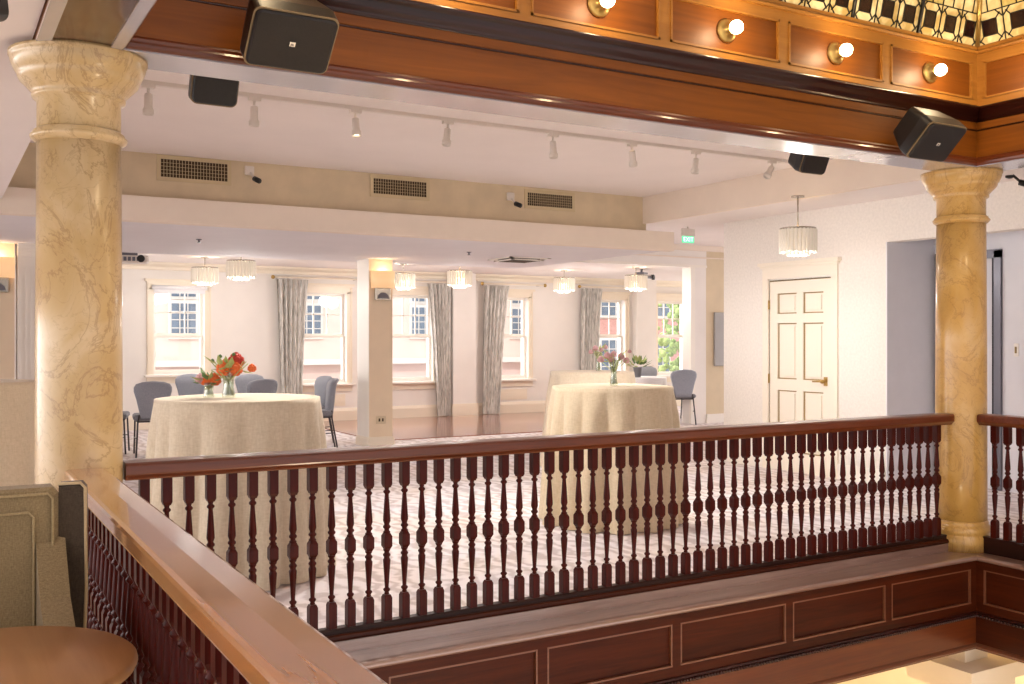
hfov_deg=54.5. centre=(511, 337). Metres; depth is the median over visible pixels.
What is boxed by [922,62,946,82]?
fixture
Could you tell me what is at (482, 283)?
curtain rod
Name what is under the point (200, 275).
crystal chandelier
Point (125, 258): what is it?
grille
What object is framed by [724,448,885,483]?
baseboard
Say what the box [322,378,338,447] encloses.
banquet chair
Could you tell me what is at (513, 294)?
window
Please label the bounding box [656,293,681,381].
window
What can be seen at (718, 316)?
panel
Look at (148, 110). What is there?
track spotlight
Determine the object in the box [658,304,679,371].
street tree
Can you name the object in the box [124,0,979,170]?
ceiling beam
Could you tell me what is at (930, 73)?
socket
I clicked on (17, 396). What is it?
tablecloth
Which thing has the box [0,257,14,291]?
wall sconce
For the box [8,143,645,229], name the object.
wall
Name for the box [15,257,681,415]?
wall
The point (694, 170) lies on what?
track spotlight
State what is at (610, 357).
flower arrangement
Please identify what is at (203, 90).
loudspeaker
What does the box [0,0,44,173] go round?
ceiling
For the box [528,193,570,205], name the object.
grille
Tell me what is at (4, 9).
loudspeaker
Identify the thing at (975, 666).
table
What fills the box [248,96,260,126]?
track spotlight
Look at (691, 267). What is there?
trim
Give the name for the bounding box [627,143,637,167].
track spotlight
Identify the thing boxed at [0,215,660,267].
ceiling
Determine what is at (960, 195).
marble column
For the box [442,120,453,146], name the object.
track spotlight
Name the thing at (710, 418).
baseboard
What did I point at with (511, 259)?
ceiling vent
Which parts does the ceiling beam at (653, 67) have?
crown moulding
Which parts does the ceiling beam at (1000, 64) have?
crown moulding, architrave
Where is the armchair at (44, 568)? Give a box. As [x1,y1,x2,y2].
[0,480,88,627]
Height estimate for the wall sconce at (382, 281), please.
0.377 m
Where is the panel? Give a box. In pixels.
[714,312,723,365]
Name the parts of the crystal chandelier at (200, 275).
frame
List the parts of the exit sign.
sign panel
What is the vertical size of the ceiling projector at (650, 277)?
0.190 m
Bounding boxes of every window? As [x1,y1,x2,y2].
[144,278,210,382]
[303,283,355,405]
[393,286,435,389]
[501,289,536,399]
[599,292,631,370]
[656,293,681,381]
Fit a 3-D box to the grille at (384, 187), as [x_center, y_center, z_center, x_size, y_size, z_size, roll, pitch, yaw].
[-1.128,-1.515,10.041,0.580,0.150,0.006,0,0,-30]
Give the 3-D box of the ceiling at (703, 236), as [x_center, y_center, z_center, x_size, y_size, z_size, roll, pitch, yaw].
[4.537,-1.580,15.258,8.800,0.200,3.600,0,0,-30]
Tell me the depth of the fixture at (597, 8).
4.93 m
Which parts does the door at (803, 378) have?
handle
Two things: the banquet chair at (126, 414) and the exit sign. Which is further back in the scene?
the exit sign
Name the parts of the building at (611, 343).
pane, pane, pane, pane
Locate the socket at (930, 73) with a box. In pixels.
[922,62,937,82]
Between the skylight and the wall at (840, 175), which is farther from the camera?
the wall at (840, 175)
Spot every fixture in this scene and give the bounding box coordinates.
[587,0,614,17]
[717,18,742,42]
[827,42,852,64]
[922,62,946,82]
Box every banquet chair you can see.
[123,411,129,453]
[132,381,171,457]
[175,374,205,395]
[235,374,263,392]
[246,379,277,392]
[314,376,332,440]
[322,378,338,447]
[641,366,656,375]
[670,370,696,424]
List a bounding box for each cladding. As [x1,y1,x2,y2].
[326,539,976,683]
[974,553,1023,662]
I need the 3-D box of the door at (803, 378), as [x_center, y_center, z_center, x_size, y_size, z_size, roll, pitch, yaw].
[3.024,0.302,10.482,0.142,2.235,1.124,0,0,-30]
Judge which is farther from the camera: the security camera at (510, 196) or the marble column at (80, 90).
the security camera at (510, 196)
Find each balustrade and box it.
[64,467,386,683]
[123,413,953,636]
[977,413,1023,560]
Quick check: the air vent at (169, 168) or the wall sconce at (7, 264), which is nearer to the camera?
the air vent at (169, 168)
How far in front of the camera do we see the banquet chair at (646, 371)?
18.16 m
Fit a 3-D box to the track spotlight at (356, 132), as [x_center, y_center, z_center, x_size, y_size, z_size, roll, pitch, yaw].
[-1.101,-1.517,7.035,0.080,0.195,0.080,0,0,-30]
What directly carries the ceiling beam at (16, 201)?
attached to the wall at (284, 185)
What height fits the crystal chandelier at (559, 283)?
0.390 m
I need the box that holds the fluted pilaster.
[16,243,35,379]
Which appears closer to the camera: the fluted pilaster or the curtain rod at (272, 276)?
the fluted pilaster
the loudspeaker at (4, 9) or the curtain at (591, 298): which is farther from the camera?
the curtain at (591, 298)
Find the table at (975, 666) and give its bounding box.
[905,649,1023,683]
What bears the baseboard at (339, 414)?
attached to the wall at (244, 313)
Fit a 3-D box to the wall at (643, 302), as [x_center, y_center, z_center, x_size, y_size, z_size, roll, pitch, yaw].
[2.687,0.120,20.221,0.500,2.600,0.160,0,0,-30]
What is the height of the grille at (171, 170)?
0.160 m
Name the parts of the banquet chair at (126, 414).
leg, seat, leg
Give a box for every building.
[155,293,520,378]
[598,302,679,371]
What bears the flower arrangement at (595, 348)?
in the glass vase
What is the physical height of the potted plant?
0.408 m
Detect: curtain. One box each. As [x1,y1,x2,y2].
[276,279,307,393]
[428,283,450,415]
[483,285,509,413]
[580,288,602,369]
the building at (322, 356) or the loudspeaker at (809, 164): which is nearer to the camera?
the loudspeaker at (809, 164)
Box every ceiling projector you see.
[122,252,148,263]
[636,269,654,280]
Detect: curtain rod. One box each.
[271,275,356,280]
[404,280,446,282]
[481,282,546,286]
[578,285,623,288]
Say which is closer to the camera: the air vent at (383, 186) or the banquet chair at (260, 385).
the air vent at (383, 186)
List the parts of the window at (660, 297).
sash, sash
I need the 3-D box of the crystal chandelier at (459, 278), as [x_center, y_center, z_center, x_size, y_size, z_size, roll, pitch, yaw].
[-0.797,-0.975,15.194,0.391,0.410,0.387,0,0,-30]
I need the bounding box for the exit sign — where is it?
[681,226,694,242]
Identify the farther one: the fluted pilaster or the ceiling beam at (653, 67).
the fluted pilaster
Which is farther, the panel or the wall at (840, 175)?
the panel
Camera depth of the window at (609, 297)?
20.05 m
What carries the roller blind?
attached to the wall at (244, 313)
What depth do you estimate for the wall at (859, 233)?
9.75 m
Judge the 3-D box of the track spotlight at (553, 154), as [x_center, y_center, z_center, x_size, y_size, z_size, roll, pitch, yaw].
[0.330,-1.518,7.876,0.080,0.194,0.072,0,0,-30]
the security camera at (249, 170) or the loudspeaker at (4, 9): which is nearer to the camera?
the loudspeaker at (4, 9)
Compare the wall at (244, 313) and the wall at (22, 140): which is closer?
the wall at (22, 140)
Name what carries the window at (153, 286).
attached to the wall at (244, 313)
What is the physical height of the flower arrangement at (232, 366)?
0.258 m
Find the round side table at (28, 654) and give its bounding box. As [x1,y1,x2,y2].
[0,626,137,683]
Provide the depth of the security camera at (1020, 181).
6.83 m
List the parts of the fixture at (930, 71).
bulb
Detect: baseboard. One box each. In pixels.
[123,400,680,430]
[451,403,477,415]
[706,413,723,422]
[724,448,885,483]
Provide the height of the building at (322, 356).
16.000 m
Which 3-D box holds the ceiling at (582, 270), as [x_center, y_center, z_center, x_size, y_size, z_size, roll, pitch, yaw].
[-3.868,-1.255,14.586,24.000,0.150,3.700,0,0,-30]
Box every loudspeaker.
[0,0,8,21]
[188,75,238,107]
[240,0,338,73]
[788,153,828,174]
[893,107,966,161]
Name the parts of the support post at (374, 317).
casing, trim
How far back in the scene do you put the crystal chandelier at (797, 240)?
9.19 m
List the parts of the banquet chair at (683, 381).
backrest, frame, leg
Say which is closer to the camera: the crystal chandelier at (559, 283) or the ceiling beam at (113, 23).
the ceiling beam at (113, 23)
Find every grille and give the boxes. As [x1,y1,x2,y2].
[123,256,137,260]
[161,160,225,180]
[376,179,425,196]
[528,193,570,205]
[800,155,828,174]
[909,123,965,161]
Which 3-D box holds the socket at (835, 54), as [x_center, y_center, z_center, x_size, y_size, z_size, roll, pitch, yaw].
[1.905,-1.665,5.799,0.132,0.132,0.056,0,0,-30]
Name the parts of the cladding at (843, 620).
bead moulding, moulding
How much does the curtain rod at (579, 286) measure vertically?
0.068 m
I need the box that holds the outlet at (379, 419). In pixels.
[376,416,385,423]
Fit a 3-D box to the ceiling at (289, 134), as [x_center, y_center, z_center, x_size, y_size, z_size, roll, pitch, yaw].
[-0.147,-1.710,7.842,6.660,0.140,5.000,0,0,-30]
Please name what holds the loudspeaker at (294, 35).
attached to the ceiling beam at (653, 67)
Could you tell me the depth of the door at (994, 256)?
9.29 m
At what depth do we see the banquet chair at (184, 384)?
14.25 m
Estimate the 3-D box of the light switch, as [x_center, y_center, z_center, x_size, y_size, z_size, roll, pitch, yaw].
[4.625,0.110,9.129,0.018,0.120,0.044,0,0,-30]
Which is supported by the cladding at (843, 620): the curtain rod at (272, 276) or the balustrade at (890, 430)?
the balustrade at (890, 430)
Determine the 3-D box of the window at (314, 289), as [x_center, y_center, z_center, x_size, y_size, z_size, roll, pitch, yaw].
[-3.222,0.120,16.895,1.120,2.080,0.260,0,0,-30]
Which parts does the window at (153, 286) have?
sill, sash, sash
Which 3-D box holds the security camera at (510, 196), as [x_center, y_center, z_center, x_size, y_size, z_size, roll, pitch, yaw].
[0.032,-1.473,10.654,0.175,0.173,0.082,0,0,24]
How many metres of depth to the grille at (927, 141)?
5.81 m
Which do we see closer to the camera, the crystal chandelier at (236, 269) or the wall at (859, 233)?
the wall at (859, 233)
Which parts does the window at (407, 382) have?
sash, sash, sill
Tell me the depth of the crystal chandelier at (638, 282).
16.46 m
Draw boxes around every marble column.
[7,39,147,491]
[920,167,1002,552]
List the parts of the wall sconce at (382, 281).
lamp shade, plate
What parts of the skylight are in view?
glass panel, glass panel, glass panel, glass panel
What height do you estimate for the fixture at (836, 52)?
0.132 m
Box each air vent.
[157,154,230,185]
[370,174,429,200]
[524,189,574,211]
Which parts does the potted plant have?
pot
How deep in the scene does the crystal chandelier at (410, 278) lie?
15.65 m
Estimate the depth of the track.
7.48 m
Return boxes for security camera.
[245,166,261,183]
[507,192,521,207]
[1005,174,1023,186]
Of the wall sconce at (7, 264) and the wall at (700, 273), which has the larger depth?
the wall at (700, 273)
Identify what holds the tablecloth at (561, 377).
on the cocktail table
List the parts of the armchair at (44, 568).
backrest, armrest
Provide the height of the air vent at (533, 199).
0.210 m
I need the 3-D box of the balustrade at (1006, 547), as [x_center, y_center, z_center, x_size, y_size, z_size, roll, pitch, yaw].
[3.617,0.961,5.770,0.146,0.919,1.930,0,0,-30]
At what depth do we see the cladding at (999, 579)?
6.36 m
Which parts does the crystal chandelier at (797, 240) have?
stem, frame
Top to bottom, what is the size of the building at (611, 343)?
16.000 m
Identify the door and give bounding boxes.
[757,257,841,478]
[935,249,1001,490]
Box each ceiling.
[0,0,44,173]
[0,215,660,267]
[15,248,681,280]
[30,69,835,196]
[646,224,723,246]
[650,168,1023,228]
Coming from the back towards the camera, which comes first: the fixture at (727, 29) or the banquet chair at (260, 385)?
the banquet chair at (260, 385)
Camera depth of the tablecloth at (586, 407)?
7.29 m
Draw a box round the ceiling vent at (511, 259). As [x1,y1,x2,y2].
[488,256,550,262]
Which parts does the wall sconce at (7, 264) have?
plate, lamp shade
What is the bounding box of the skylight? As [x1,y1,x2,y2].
[780,0,1023,46]
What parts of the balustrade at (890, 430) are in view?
handrail, rail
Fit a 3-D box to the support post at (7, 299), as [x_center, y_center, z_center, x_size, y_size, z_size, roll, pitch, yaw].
[-5.675,0.195,10.929,0.395,2.450,0.440,0,0,-30]
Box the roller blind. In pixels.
[152,285,207,293]
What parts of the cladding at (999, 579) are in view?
panel frame, moulding, bead moulding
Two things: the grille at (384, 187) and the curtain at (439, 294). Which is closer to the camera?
the grille at (384, 187)
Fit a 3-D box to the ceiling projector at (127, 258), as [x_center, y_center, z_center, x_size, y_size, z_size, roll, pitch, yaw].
[-4.672,-1.050,12.245,0.380,0.260,0.335,0,0,-20]
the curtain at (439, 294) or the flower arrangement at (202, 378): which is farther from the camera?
the curtain at (439, 294)
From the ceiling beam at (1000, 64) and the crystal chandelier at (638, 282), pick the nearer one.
the ceiling beam at (1000, 64)
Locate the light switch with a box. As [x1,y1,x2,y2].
[1014,343,1018,356]
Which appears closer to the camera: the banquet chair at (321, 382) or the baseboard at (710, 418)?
the banquet chair at (321, 382)
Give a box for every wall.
[0,99,35,198]
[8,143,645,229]
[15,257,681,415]
[450,273,475,403]
[573,250,723,423]
[632,280,655,370]
[643,159,928,223]
[724,179,1023,493]
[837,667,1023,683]
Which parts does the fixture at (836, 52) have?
bulb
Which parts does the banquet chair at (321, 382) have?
backrest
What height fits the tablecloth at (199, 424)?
1.054 m
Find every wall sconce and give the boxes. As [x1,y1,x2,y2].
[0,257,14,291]
[371,271,394,299]
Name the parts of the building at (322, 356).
pane, pane, pane, pane, pane, pane, pane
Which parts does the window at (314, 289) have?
sash, sash, sill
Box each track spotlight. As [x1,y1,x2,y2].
[141,83,154,115]
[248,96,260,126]
[349,109,361,137]
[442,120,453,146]
[548,133,557,158]
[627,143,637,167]
[691,151,700,173]
[763,160,776,178]
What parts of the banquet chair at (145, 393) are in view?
leg, leg, seat, backrest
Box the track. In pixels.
[141,79,787,163]
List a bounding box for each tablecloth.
[0,379,34,486]
[145,393,335,590]
[538,383,683,534]
[540,370,635,465]
[635,376,666,384]
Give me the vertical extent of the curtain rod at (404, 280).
0.068 m
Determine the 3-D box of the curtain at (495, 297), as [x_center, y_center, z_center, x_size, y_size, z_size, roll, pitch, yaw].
[-0.287,0.215,18.411,0.562,2.370,0.113,0,0,-30]
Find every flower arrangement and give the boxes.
[192,367,222,394]
[203,352,256,394]
[588,343,607,369]
[597,349,631,383]
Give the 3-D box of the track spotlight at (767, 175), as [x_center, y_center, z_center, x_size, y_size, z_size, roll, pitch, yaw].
[2.347,-1.527,9.051,0.070,0.176,0.162,0,0,44]
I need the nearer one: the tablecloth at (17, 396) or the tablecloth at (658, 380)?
the tablecloth at (17, 396)
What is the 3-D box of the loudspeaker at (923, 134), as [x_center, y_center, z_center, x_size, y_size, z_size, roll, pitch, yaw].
[2.462,-1.211,5.915,0.340,0.302,0.325,0,0,-30]
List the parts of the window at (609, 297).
sash, sash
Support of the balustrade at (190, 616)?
on the cladding
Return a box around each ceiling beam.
[32,0,156,50]
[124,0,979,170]
[976,34,1023,170]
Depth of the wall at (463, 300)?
18.05 m
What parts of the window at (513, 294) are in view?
sash, sash, sill, casing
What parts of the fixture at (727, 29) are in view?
bulb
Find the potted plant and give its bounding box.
[625,354,651,376]
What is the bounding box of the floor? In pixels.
[123,406,1023,651]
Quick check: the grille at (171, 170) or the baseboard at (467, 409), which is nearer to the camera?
the grille at (171, 170)
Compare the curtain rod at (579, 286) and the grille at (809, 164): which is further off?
the curtain rod at (579, 286)
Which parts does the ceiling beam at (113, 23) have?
architrave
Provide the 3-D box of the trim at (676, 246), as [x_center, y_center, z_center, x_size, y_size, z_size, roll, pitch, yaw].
[3.771,-1.425,16.869,8.500,0.210,0.045,0,0,-30]
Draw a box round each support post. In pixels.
[0,243,14,378]
[356,259,394,445]
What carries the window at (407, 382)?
attached to the wall at (244, 313)
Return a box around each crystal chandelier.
[191,257,218,285]
[226,257,255,279]
[395,264,415,289]
[447,266,472,287]
[553,270,574,292]
[624,267,647,290]
[779,195,816,256]
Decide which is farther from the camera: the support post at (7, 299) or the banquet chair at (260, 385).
the banquet chair at (260, 385)
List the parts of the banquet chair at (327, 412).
seat, backrest, leg, leg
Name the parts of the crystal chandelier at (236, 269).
frame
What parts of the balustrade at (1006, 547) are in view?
handrail, rail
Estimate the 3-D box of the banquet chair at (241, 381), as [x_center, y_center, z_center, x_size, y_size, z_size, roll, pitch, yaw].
[-3.642,0.969,14.123,0.440,0.907,0.537,0,0,-42]
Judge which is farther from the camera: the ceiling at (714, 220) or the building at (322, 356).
the building at (322, 356)
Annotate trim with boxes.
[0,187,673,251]
[577,260,706,423]
[636,244,723,259]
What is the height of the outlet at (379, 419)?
0.100 m
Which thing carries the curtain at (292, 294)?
hanging from the curtain rod at (272, 276)
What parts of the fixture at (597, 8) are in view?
bulb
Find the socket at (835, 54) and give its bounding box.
[827,42,843,64]

